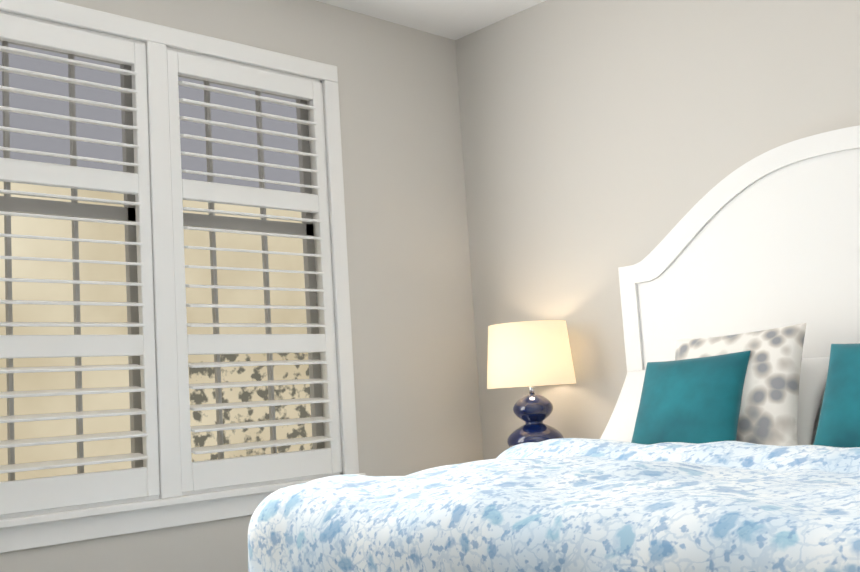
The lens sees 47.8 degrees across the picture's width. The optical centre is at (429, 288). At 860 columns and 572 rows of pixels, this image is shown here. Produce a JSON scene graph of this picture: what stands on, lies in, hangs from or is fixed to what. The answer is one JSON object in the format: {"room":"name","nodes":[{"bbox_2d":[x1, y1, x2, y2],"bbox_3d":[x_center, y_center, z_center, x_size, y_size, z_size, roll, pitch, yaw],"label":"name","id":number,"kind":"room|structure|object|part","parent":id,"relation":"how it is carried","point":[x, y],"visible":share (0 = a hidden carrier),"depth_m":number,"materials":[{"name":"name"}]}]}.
{"room":"bedroom","nodes":[
{"label":"bedroom","id":0,"kind":"room"},
{"bbox_2d":[0,0,483,571],"bbox_3d":[-1.353,-0.091,3.397,4.127,3.044,0.150,2,-9,-43],"label":"wall","id":1,"kind":"structure","parent":0,"point":[416,384],"depth_m":4.40,"materials":[{"name":"white paint"}]},
{"bbox_2d":[0,0,365,552],"bbox_3d":[-1.325,-0.077,3.386,2.560,1.890,0.200,2,-9,-43],"label":"window","id":2,"kind":"structure","parent":1,"relation":"in","point":[171,505],"depth_m":3.65,"materials":[{"name":"white wood"}]},
{"bbox_2d":[0,13,159,514],"bbox_3d":[-1.246,-0.091,3.399,0.552,1.670,0.080,2,-9,-43],"label":"window shutters","id":3,"kind":"object","parent":2,"relation":"attached to","point":[35,494],"depth_m":3.40,"materials":[{"name":"white wood"}]},
{"bbox_3d":[-1.371,-0.084,3.434,2.366,1.686,0.030,2,-9,-43],"label":"window sash","id":4,"kind":"part","parent":2,"relation":"part of","materials":[{"name":"white wood"}]},
{"bbox_2d":[166,49,340,491],"bbox_3d":[-0.715,-0.070,3.896,0.732,1.670,0.080,2,-9,-43],"label":"window shutters","id":5,"kind":"object","parent":2,"relation":"attached to","point":[217,473],"depth_m":3.86,"materials":[{"name":"white wood"}]},
{"bbox_2d":[316,0,545,39],"bbox_3d":[0.005,-1.711,2.016,4.427,0.304,4.390,2,-9,-43],"label":"ceiling","id":6,"kind":"structure","parent":0,"point":[454,19],"depth_m":4.51,"materials":[{"name":"white paint"}]},
{"bbox_2d":[455,0,859,459],"bbox_3d":[1.651,-0.289,3.327,0.150,3.044,4.390,2,-9,-43],"label":"wall","id":7,"kind":"structure","parent":0,"point":[603,141],"depth_m":4.18,"materials":[{"name":"white paint"}]},
{"bbox_3d":[0.189,1.208,1.694,4.427,0.100,4.390,2,-9,-43],"label":"floor","id":8,"kind":"structure","parent":0,"visible":0},
{"bbox_2d":[248,125,859,571],"bbox_3d":[0.779,0.319,2.656,1.979,1.800,2.018,2,-9,-43],"label":"bed","id":9,"kind":"object","parent":8,"relation":"on","point":[728,441],"visible":1,"depth_m":2.80,"materials":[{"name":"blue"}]},
{"bbox_2d":[248,437,859,571],"bbox_3d":[0.604,0.799,2.410,1.420,0.797,2.021,2,-9,-43],"label":"comforter","id":10,"kind":"object","parent":9,"relation":"on","point":[644,504],"depth_m":2.13,"materials":[{"name":"fabric"}]},
{"bbox_3d":[1.460,0.350,3.323,0.073,1.800,1.820,2,-9,-43],"label":"headboard","id":11,"kind":"part","parent":9,"relation":"part of","materials":[{"name":"white wood"}]},
{"bbox_3d":[0.479,1.079,4.116,0.368,0.650,0.640,2,-9,-43],"label":"nightstand","id":12,"kind":"object","parent":8,"relation":"on","visible":0},
{"bbox_2d":[487,320,575,447],"bbox_3d":[0.440,0.451,4.186,0.384,0.615,0.384,2,-9,-43],"label":"lamp","id":13,"kind":"object","parent":12,"relation":"on","point":[531,354],"visible":0.77,"depth_m":4.06,"materials":[{"name":"beige fabric"}]},
{"label":"outside","id":14,"kind":"structure","parent":0,"visible":0},
{"bbox_2d":[0,42,312,481],"bbox_3d":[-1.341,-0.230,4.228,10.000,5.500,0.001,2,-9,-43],"label":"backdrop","id":15,"kind":"structure","parent":14,"point":[28,247],"depth_m":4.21,"materials":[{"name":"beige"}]}
]}

